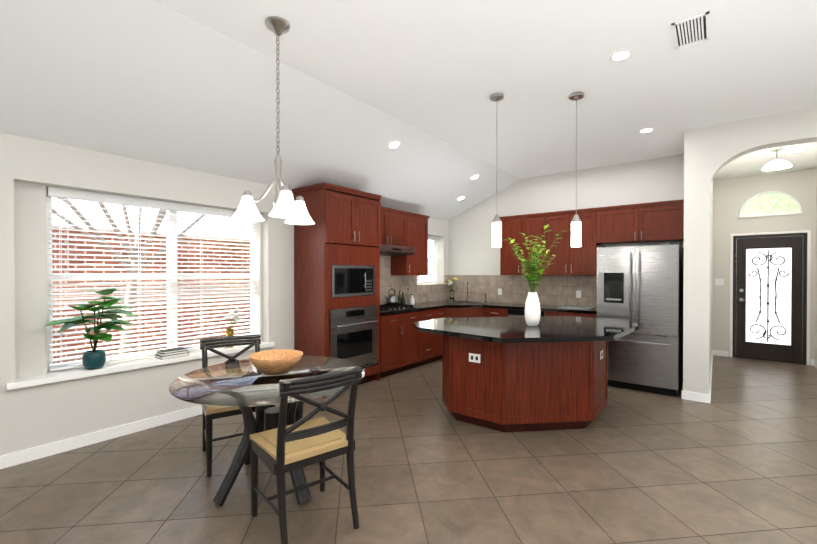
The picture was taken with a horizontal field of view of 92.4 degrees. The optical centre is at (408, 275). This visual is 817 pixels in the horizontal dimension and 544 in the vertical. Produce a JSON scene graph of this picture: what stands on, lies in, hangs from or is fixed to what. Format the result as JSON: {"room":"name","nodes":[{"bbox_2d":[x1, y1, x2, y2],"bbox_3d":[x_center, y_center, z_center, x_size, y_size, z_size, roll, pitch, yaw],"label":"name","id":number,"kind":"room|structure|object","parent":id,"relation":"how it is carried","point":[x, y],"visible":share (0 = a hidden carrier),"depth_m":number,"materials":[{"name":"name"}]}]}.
{"room":"kitchen","nodes":[
{"label":"kitchen","id":0,"kind":"room"},
{"bbox_2d":[0,132,448,455],"bbox_3d":[-2.454,0.179,3.850,0.250,2.500,10.600,0,0,38],"label":"wall","id":1,"kind":"structure","parent":0,"point":[31,169],"depth_m":3.29,"materials":[{"name":"grey paint"}]},
{"bbox_2d":[0,405,201,468],"bbox_3d":[-3.537,1.392,2.270,0.013,0.095,6.765,0,0,38],"label":"baseboard","id":2,"kind":"structure","parent":1,"relation":"attached to","point":[28,455],"depth_m":3.34,"materials":[{"name":"white"}]},
{"bbox_2d":[46,187,256,371],"bbox_3d":[-2.449,0.027,4.017,0.050,1.538,1.910,0,0,38],"label":"window","id":3,"kind":"structure","parent":1,"relation":"in","point":[48,215],"depth_m":4.00,"materials":[{"name":"white plastic"}]},
{"bbox_2d":[47,186,258,370],"bbox_3d":[-2.389,0.023,3.973,0.078,1.522,1.885,0,0,38],"label":"window blinds","id":4,"kind":"object","parent":3,"relation":"attached to","point":[59,193],"visible":0.9,"depth_m":3.78,"materials":[{"name":"white plastic"}]},
{"bbox_2d":[6,283,437,389],"bbox_3d":[-1.232,0.500,5.340,0.270,0.667,5.990,0,0,38],"label":"window sill","id":5,"kind":"structure","parent":1,"relation":"attached to","point":[71,374],"depth_m":3.46,"materials":[{"name":"white"}]},
{"bbox_2d":[44,288,136,369],"bbox_3d":[-2.646,0.452,3.289,0.377,0.695,0.602,0,0,38],"label":"potted plant","id":6,"kind":"object","parent":5,"relation":"on","point":[93,358],"visible":1,"depth_m":3.33,"materials":[{"name":"green plant"}]},
{"bbox_2d":[155,347,188,359],"bbox_3d":[-2.331,0.761,3.872,0.162,0.069,0.255,0,0,38],"label":"books","id":7,"kind":"object","parent":5,"relation":"on","point":[171,353],"visible":0.98,"depth_m":3.82,"materials":[{"name":"white paper"}]},
{"bbox_2d":[224,308,241,347],"bbox_3d":[-1.939,0.579,4.334,0.175,0.428,0.206,0,0,38],"label":"vase","id":8,"kind":"object","parent":5,"relation":"on","point":[233,316],"visible":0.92,"depth_m":4.32,"materials":[{"name":"gold metal"}]},
{"bbox_2d":[381,207,408,246],"bbox_3d":[-0.437,-0.708,5.910,0.336,0.527,0.898,0,0,38],"label":"upper cabinet","id":9,"kind":"object","parent":1,"relation":"attached to","point":[403,228],"depth_m":5.94,"materials":[{"name":"brown wood"}]},
{"bbox_2d":[380,244,414,255],"bbox_3d":[-0.369,-0.379,5.859,0.509,0.126,0.874,0,0,38],"label":"range hood","id":10,"kind":"object","parent":9,"relation":"attached to","point":[390,250],"visible":0.65,"depth_m":5.75,"materials":[{"name":"silver metal"}]},
{"bbox_2d":[391,215,428,274],"bbox_3d":[0.001,-0.492,6.469,0.336,0.967,0.641,0,0,38],"label":"upper cabinet","id":11,"kind":"object","parent":1,"relation":"attached to","point":[416,264],"depth_m":6.36,"materials":[{"name":"brown wood"}]},
{"bbox_2d":[380,255,447,304],"bbox_3d":[-0.036,0.050,6.711,0.011,1.000,2.640,0,0,38],"label":"backsplash","id":12,"kind":"structure","parent":1,"relation":"attached to","point":[439,292],"depth_m":6.71,"materials":[{"name":"tile"}]},
{"bbox_2d":[417,241,434,283],"bbox_3d":[0.238,-0.306,7.429,0.050,0.918,0.880,0,0,38],"label":"window","id":13,"kind":"structure","parent":1,"relation":"in","point":[433,256],"depth_m":7.73,"materials":[{"name":"white plastic"}]},
{"bbox_2d":[417,236,437,283],"bbox_3d":[0.297,-0.310,7.383,0.078,0.902,0.856,0,0,38],"label":"window blinds","id":14,"kind":"object","parent":13,"relation":"attached to","point":[433,238],"visible":0.44,"depth_m":7.58,"materials":[{"name":"white plastic"}]},
{"bbox_2d":[0,355,816,543],"bbox_3d":[1.623,1.472,1.923,9.050,0.060,13.000,0,0,38],"label":"floor","id":15,"kind":"structure","parent":0,"point":[734,461],"depth_m":2.76,"materials":[{"name":"tile"}]},
{"bbox_2d":[200,334,275,477],"bbox_3d":[-1.377,0.977,3.132,0.488,0.922,0.548,0,0,-33],"label":"chair","id":16,"kind":"object","parent":15,"relation":"on","point":[210,413],"visible":0.48,"depth_m":3.16,"materials":[{"name":"black wood"}]},
{"bbox_2d":[213,401,325,505],"bbox_3d":[-0.935,1.069,2.737,0.620,0.736,0.620,0,0,-2],"label":"table base","id":17,"kind":"object","parent":15,"relation":"on","point":[266,418],"visible":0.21,"depth_m":2.56,"materials":[{"name":"black"}]},
{"bbox_2d":[169,356,364,406],"bbox_3d":[-0.935,0.693,2.735,1.260,0.012,1.260,0,0,38],"label":"glass tabletop","id":18,"kind":"object","parent":17,"relation":"on","point":[244,382],"visible":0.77,"depth_m":2.53,"materials":[{"name":"clear glass"}]},
{"bbox_2d":[249,349,302,374],"bbox_3d":[-0.932,0.620,2.770,0.364,0.132,0.364,0,0,38],"label":"bowl","id":19,"kind":"object","parent":18,"relation":"on","point":[276,362],"visible":1,"depth_m":2.69,"materials":[{"name":"orange wood"}]},
{"bbox_2d":[250,366,362,543],"bbox_3d":[-0.597,0.982,2.289,0.488,0.922,0.548,0,0,-38],"label":"chair","id":20,"kind":"object","parent":15,"relation":"on","point":[281,450],"visible":1,"depth_m":2.17,"materials":[{"name":"black wood"}]},
{"bbox_2d":[292,182,380,397],"bbox_3d":[-0.899,0.171,5.082,0.642,2.500,0.980,0,0,38],"label":"tall cabinet","id":21,"kind":"object","parent":15,"relation":"on","point":[345,229],"visible":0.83,"depth_m":4.78,"materials":[{"name":"brown wood"}]},
{"bbox_2d":[331,265,374,296],"bbox_3d":[-0.849,0.061,5.061,0.534,0.382,0.742,0,0,38],"label":"microwave","id":22,"kind":"object","parent":21,"relation":"in","point":[349,280],"visible":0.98,"depth_m":4.89,"materials":[{"name":"black metal"}]},
{"bbox_2d":[329,306,377,366],"bbox_3d":[-0.862,0.790,5.077,0.619,0.778,0.802,0,0,38],"label":"wall oven","id":23,"kind":"object","parent":21,"relation":"in","point":[353,334],"visible":0.6,"depth_m":4.91,"materials":[{"name":"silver metal"}]},
{"bbox_2d":[380,312,407,377],"bbox_3d":[-0.450,0.978,5.687,0.606,0.878,0.508,0,0,38],"label":"base cabinet","id":24,"kind":"object","parent":15,"relation":"on","point":[405,344],"depth_m":5.53,"materials":[{"name":"brown wood"}]},
{"bbox_2d":[408,311,423,368],"bbox_3d":[-0.210,0.976,5.992,0.606,0.878,0.511,0,0,38],"label":"base cabinet","id":25,"kind":"object","parent":15,"relation":"on","point":[415,338],"depth_m":5.92,"materials":[{"name":"brown wood"}]},
{"bbox_2d":[423,309,435,363],"bbox_3d":[0.059,0.973,6.334,0.606,0.878,0.482,0,0,38],"label":"base cabinet","id":26,"kind":"object","parent":15,"relation":"on","point":[429,338],"depth_m":6.21,"materials":[{"name":"brown wood"}]},
{"bbox_2d":[436,308,451,360],"bbox_3d":[0.316,0.971,6.618,0.657,0.878,0.404,0,0,38],"label":"base cabinet","id":27,"kind":"object","parent":15,"relation":"on","point":[441,312],"depth_m":6.45,"materials":[{"name":"brown wood"}]},
{"bbox_2d":[476,307,507,316],"bbox_3d":[1.581,0.971,6.734,0.503,0.878,0.657,0,0,38],"label":"base cabinet","id":28,"kind":"object","parent":15,"relation":"on","point":[480,311],"depth_m":6.53,"materials":[{"name":"brown wood"}]},
{"bbox_2d":[380,300,596,315],"bbox_3d":[1.120,0.515,5.819,2.906,0.039,2.662,0,0,38],"label":"countertop","id":29,"kind":"structure","parent":28,"relation":"on","point":[433,305],"depth_m":6.35,"materials":[{"name":"black stone"}]},
{"bbox_2d":[380,304,417,311],"bbox_3d":[-0.313,0.470,5.821,0.520,0.050,0.800,0,0,38],"label":"cooktop","id":30,"kind":"object","parent":29,"relation":"in","point":[388,308],"visible":0.75,"depth_m":5.74,"materials":[{"name":"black metal"}]},
{"bbox_2d":[385,288,397,304],"bbox_3d":[-0.276,0.318,6.060,0.200,0.247,0.258,0,0,38],"label":"kettle","id":31,"kind":"object","parent":30,"relation":"on","point":[391,299],"visible":1,"depth_m":6.01,"materials":[{"name":"silver metal"}]},
{"bbox_2d":[398,290,402,303],"bbox_3d":[-0.146,0.363,6.387,0.058,0.255,0.058,0,0,23],"label":"bottle","id":32,"kind":"object","parent":29,"relation":"on","point":[400,299],"depth_m":6.37,"materials":[{"name":"green glass"}]},
{"bbox_2d":[406,288,410,304],"bbox_3d":[-0.008,0.347,6.546,0.054,0.285,0.054,0,0,23],"label":"bottle","id":33,"kind":"object","parent":29,"relation":"on","point":[409,300],"depth_m":6.53,"materials":[{"name":"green glass"}]},
{"bbox_2d":[411,294,414,304],"bbox_3d":[0.065,0.402,6.654,0.077,0.175,0.077,0,0,23],"label":"bottle","id":34,"kind":"object","parent":29,"relation":"on","point":[412,299],"depth_m":6.62,"materials":[{"name":"white ceramic"}]},
{"bbox_2d":[444,277,457,300],"bbox_3d":[0.818,0.256,7.516,0.218,0.455,0.276,0,0,38],"label":"vase","id":35,"kind":"object","parent":29,"relation":"on","point":[451,295],"visible":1,"depth_m":7.45,"materials":[{"name":"clear glass"}]},
{"bbox_2d":[449,301,485,303],"bbox_3d":[1.092,0.483,7.056,0.620,0.007,0.360,0,0,38],"label":"sink","id":36,"kind":"object","parent":29,"relation":"in","point":[468,302],"visible":1,"depth_m":7.08,"materials":[{"name":"silver metal"}]},
{"bbox_2d":[465,280,486,302],"bbox_3d":[1.207,0.285,7.197,0.411,0.400,0.209,0,0,38],"label":"faucet","id":37,"kind":"object","parent":29,"relation":"on","point":[467,299],"visible":1,"depth_m":7.33,"materials":[{"name":"silver metal"}]},
{"bbox_2d":[558,302,594,309],"bbox_3d":[2.565,0.449,5.985,0.440,0.090,0.400,0,0,38],"label":"dish rack","id":38,"kind":"object","parent":29,"relation":"on","point":[575,306],"visible":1,"depth_m":5.89,"materials":[{"name":"grey"}]},
{"bbox_2d":[508,309,544,316],"bbox_3d":[1.837,0.924,6.158,0.595,0.769,0.071,0,0,38],"label":"dishwasher","id":39,"kind":"object","parent":28,"relation":"in","point":[515,313],"visible":0.19,"depth_m":6.25,"materials":[{"name":"silver metal"}]},
{"bbox_2d":[442,335,607,431],"bbox_3d":[1.209,0.986,4.103,1.676,0.882,1.116,0,0,-7],"label":"kitchen island","id":40,"kind":"object","parent":15,"relation":"on","point":[520,387],"visible":0.69,"depth_m":3.59,"materials":[{"name":"brown wood"}]},
{"bbox_2d":[413,316,642,342],"bbox_3d":[1.276,0.523,4.007,2.390,0.040,1.500,0,0,-7],"label":"island countertop","id":41,"kind":"structure","parent":40,"relation":"on","point":[546,329],"depth_m":3.75,"materials":[{"name":"black stone"}]},
{"bbox_2d":[506,224,563,325],"bbox_3d":[1.204,0.009,3.915,0.618,0.986,0.685,0,0,38],"label":"vase","id":42,"kind":"object","parent":41,"relation":"on","point":[532,311],"visible":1,"depth_m":3.92,"materials":[{"name":"white"}]},
{"bbox_2d":[548,311,579,316],"bbox_3d":[2.459,0.975,6.076,0.458,0.878,0.606,0,0,38],"label":"base cabinet","id":43,"kind":"object","parent":15,"relation":"on","point":[550,313],"depth_m":5.82,"materials":[{"name":"brown wood"}]},
{"bbox_2d":[580,313,596,317],"bbox_3d":[2.743,0.976,5.852,0.387,0.878,0.606,0,0,38],"label":"base cabinet","id":44,"kind":"object","parent":15,"relation":"on","point":[581,314],"depth_m":5.61,"materials":[{"name":"brown wood"}]},
{"bbox_2d":[597,242,683,395],"bbox_3d":[3.043,0.507,5.144,0.880,1.803,0.971,0,0,38],"label":"refrigerator","id":45,"kind":"object","parent":15,"relation":"on","point":[641,284],"visible":0.81,"depth_m":4.76,"materials":[{"name":"grey metal"}]},
{"bbox_2d":[0,0,816,219],"bbox_3d":[1.623,-1.433,1.904,9.050,0.750,13.000,0,0,38],"label":"ceiling","id":46,"kind":"structure","parent":0,"point":[192,84],"depth_m":3.16,"materials":[{"name":"white paint"}]},
{"bbox_2d":[231,16,314,224],"bbox_3d":[-0.828,-1.017,2.606,0.549,1.289,0.534,0,0,38],"label":"chandelier","id":47,"kind":"object","parent":46,"relation":"hanging from","point":[289,208],"visible":1,"depth_m":2.56,"materials":[{"name":"white glass"}]},
{"bbox_2d":[387,141,400,148],"bbox_3d":[-0.170,-1.546,4.632,0.152,0.063,0.164,0,0,38],"label":"recessed light","id":48,"kind":"object","parent":46,"relation":"in","point":[393,144],"visible":1,"depth_m":4.62,"materials":[{"name":"white"}]},
{"bbox_2d":[470,174,479,179],"bbox_3d":[1.044,-1.555,6.180,0.152,0.063,0.164,0,0,38],"label":"recessed light","id":49,"kind":"object","parent":46,"relation":"in","point":[474,177],"visible":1,"depth_m":6.17,"materials":[{"name":"white"}]},
{"bbox_2d":[490,93,503,246],"bbox_3d":[0.820,-0.969,3.637,0.124,1.399,0.124,0,0,38],"label":"pendant light","id":50,"kind":"object","parent":46,"relation":"hanging from","point":[496,220],"visible":1,"depth_m":3.61,"materials":[{"name":"white glass"}]},
{"bbox_2d":[569,92,583,246],"bbox_3d":[1.548,-0.969,3.615,0.124,1.399,0.124,0,0,38],"label":"pendant light","id":51,"kind":"object","parent":46,"relation":"hanging from","point":[576,221],"visible":1,"depth_m":3.59,"materials":[{"name":"white glass"}]},
{"bbox_2d":[609,49,632,61],"bbox_3d":[1.605,-1.662,2.961,0.164,0.005,0.164,0,0,38],"label":"recessed light","id":52,"kind":"object","parent":46,"relation":"in","point":[621,55],"visible":1,"depth_m":2.96,"materials":[{"name":"white"}]},
{"bbox_2d":[638,128,654,132],"bbox_3d":[2.741,-1.672,4.515,0.164,0.005,0.164,0,0,38],"label":"recessed light","id":53,"kind":"object","parent":46,"relation":"in","point":[646,130],"visible":1,"depth_m":4.51,"materials":[{"name":"white"}]},
{"bbox_2d":[671,11,709,48],"bbox_3d":[1.920,-1.658,2.661,0.200,0.008,0.360,0,0,38],"label":"ceiling vent","id":54,"kind":"object","parent":46,"relation":"in","point":[691,30],"visible":1,"depth_m":2.64,"materials":[{"name":"white metal"}]},
{"bbox_2d":[762,148,791,170],"bbox_3d":[4.880,-1.550,5.194,0.300,0.259,0.300,0,0,38],"label":"ceiling light","id":55,"kind":"object","parent":46,"relation":"attached to","point":[777,164],"visible":1,"depth_m":5.18,"materials":[{"name":"white glass"}]},
{"bbox_2d":[789,149,804,152],"bbox_3d":[5.207,-1.677,5.253,0.164,0.005,0.164,0,0,38],"label":"recessed light","id":56,"kind":"object","parent":46,"relation":"in","point":[795,150],"visible":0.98,"depth_m":5.24,"materials":[{"name":"white"}]},
{"bbox_2d":[449,154,683,274],"bbox_3d":[2.287,-0.190,6.734,4.130,3.200,0.200,0,0,38],"label":"wall","id":57,"kind":"structure","parent":0,"point":[472,251],"depth_m":6.43,"materials":[{"name":"grey paint"}]},
{"bbox_2d":[448,275,596,307],"bbox_3d":[1.943,0.269,6.858,2.940,0.560,0.036,0,0,38],"label":"backsplash","id":58,"kind":"structure","parent":57,"relation":"attached to","point":[556,290],"depth_m":6.83,"materials":[{"name":"tile"}]},
{"bbox_2d":[576,291,580,297],"bbox_3d":[2.712,0.293,6.252,0.075,0.115,0.013,0,0,38],"label":"outlet","id":59,"kind":"object","parent":58,"relation":"attached to","point":[578,294],"visible":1,"depth_m":6.25,"materials":[{"name":"white plastic"}]},
{"bbox_2d":[500,215,547,274],"bbox_3d":[1.999,-0.493,6.600,0.821,0.967,0.336,0,0,38],"label":"upper cabinet","id":60,"kind":"object","parent":57,"relation":"attached to","point":[512,227],"depth_m":6.50,"materials":[{"name":"brown wood"}]},
{"bbox_2d":[548,211,599,274],"bbox_3d":[2.548,-0.490,6.168,0.821,0.967,0.336,0,0,38],"label":"upper cabinet","id":61,"kind":"object","parent":57,"relation":"attached to","point":[569,260],"depth_m":6.01,"materials":[{"name":"brown wood"}]},
{"bbox_2d":[596,199,683,244],"bbox_3d":[3.300,-0.726,5.575,1.092,0.487,0.336,0,0,38],"label":"upper cabinet","id":62,"kind":"object","parent":57,"relation":"attached to","point":[661,221],"depth_m":5.43,"materials":[{"name":"brown wood"}]},
{"bbox_2d":[683,126,712,393],"bbox_3d":[4.350,-0.134,5.823,0.240,3.100,3.480,0,0,38],"label":"wall","id":63,"kind":"structure","parent":0,"point":[697,281],"depth_m":4.46,"materials":[{"name":"grey paint"}]},
{"bbox_2d":[708,350,713,402],"bbox_3d":[4.384,1.369,5.671,0.013,0.095,3.293,0,0,38],"label":"baseboard","id":64,"kind":"structure","parent":63,"relation":"attached to","point":[709,395],"depth_m":5.08,"materials":[{"name":"white"}]},
{"bbox_2d":[710,106,816,187],"bbox_3d":[5.269,-0.116,3.013,4.680,3.100,0.200,0,0,38],"label":"wall","id":65,"kind":"structure","parent":0,"point":[730,141],"depth_m":4.13,"materials":[{"name":"grey paint"}]},
{"bbox_2d":[712,169,815,364],"bbox_3d":[5.962,-0.140,6.642,1.280,3.100,0.200,0,0,38],"label":"wall","id":66,"kind":"structure","parent":0,"point":[731,196],"depth_m":6.69,"materials":[{"name":"grey paint"}]},
{"bbox_2d":[715,279,723,284],"bbox_3d":[5.471,0.108,6.893,0.120,0.115,0.013,0,0,38],"label":"light switch","id":67,"kind":"object","parent":66,"relation":"attached to","point":[719,281],"visible":1,"depth_m":6.89,"materials":[{"name":"white plastic"}]},
{"bbox_2d":[732,233,806,364],"bbox_3d":[6.023,0.362,6.569,0.904,2.097,0.224,0,0,38],"label":"front door","id":68,"kind":"structure","parent":66,"relation":"in","point":[769,297],"depth_m":6.52,"materials":[{"name":"black wood"}]},
{"bbox_2d":[738,191,801,217],"bbox_3d":[5.967,-1.193,6.488,0.784,0.409,0.044,0,0,38],"label":"transom window","id":69,"kind":"structure","parent":66,"relation":"in","point":[771,203],"depth_m":6.48,"materials":[{"name":"green"}]},
{"bbox_2d":[730,230,810,364],"bbox_3d":[5.970,0.344,6.503,0.980,2.135,0.014,0,0,38],"label":"door frame","id":70,"kind":"structure","parent":66,"relation":"attached to","point":[808,232],"depth_m":6.32,"materials":[{"name":"white"}]},
{"bbox_2d":[815,168,816,360],"bbox_3d":[5.591,-0.129,4.974,0.200,3.100,3.280,0,0,38],"label":"wall","id":71,"kind":"structure","parent":0,"point":[816,278],"depth_m":6.12,"materials":[{"name":"grey paint"}]},
{"bbox_2d":[811,359,816,367],"bbox_3d":[5.372,1.374,4.893,0.030,0.095,3.293,0,0,38],"label":"baseboard","id":72,"kind":"structure","parent":71,"relation":"attached to","point":[813,362],"depth_m":6.15,"materials":[{"name":"white"}]},
{"label":"outside","id":73,"kind":"structure","parent":0,"visible":0},
{"bbox_3d":[-2.637,1.483,6.294,3.050,0.100,13.000,0,0,38],"label":"ground","id":74,"kind":"structure","parent":73,"visible":0},
{"bbox_2d":[52,197,204,354],"bbox_3d":[-3.683,-0.726,5.403,1.249,4.339,4.129,0,0,38],"label":"pergola","id":75,"kind":"object","parent":74,"relation":"on","point":[161,216],"visible":0.15,"depth_m":5.10,"materials":[{"name":"white wood"}]},
{"bbox_2d":[52,225,418,363],"bbox_3d":[-3.757,0.397,7.168,0.300,2.220,13.000,0,0,38],"label":"fence","id":76,"kind":"object","parent":74,"relation":"on","point":[143,271],"visible":0.17,"depth_m":6.45,"materials":[{"name":"red brick"}]}
]}

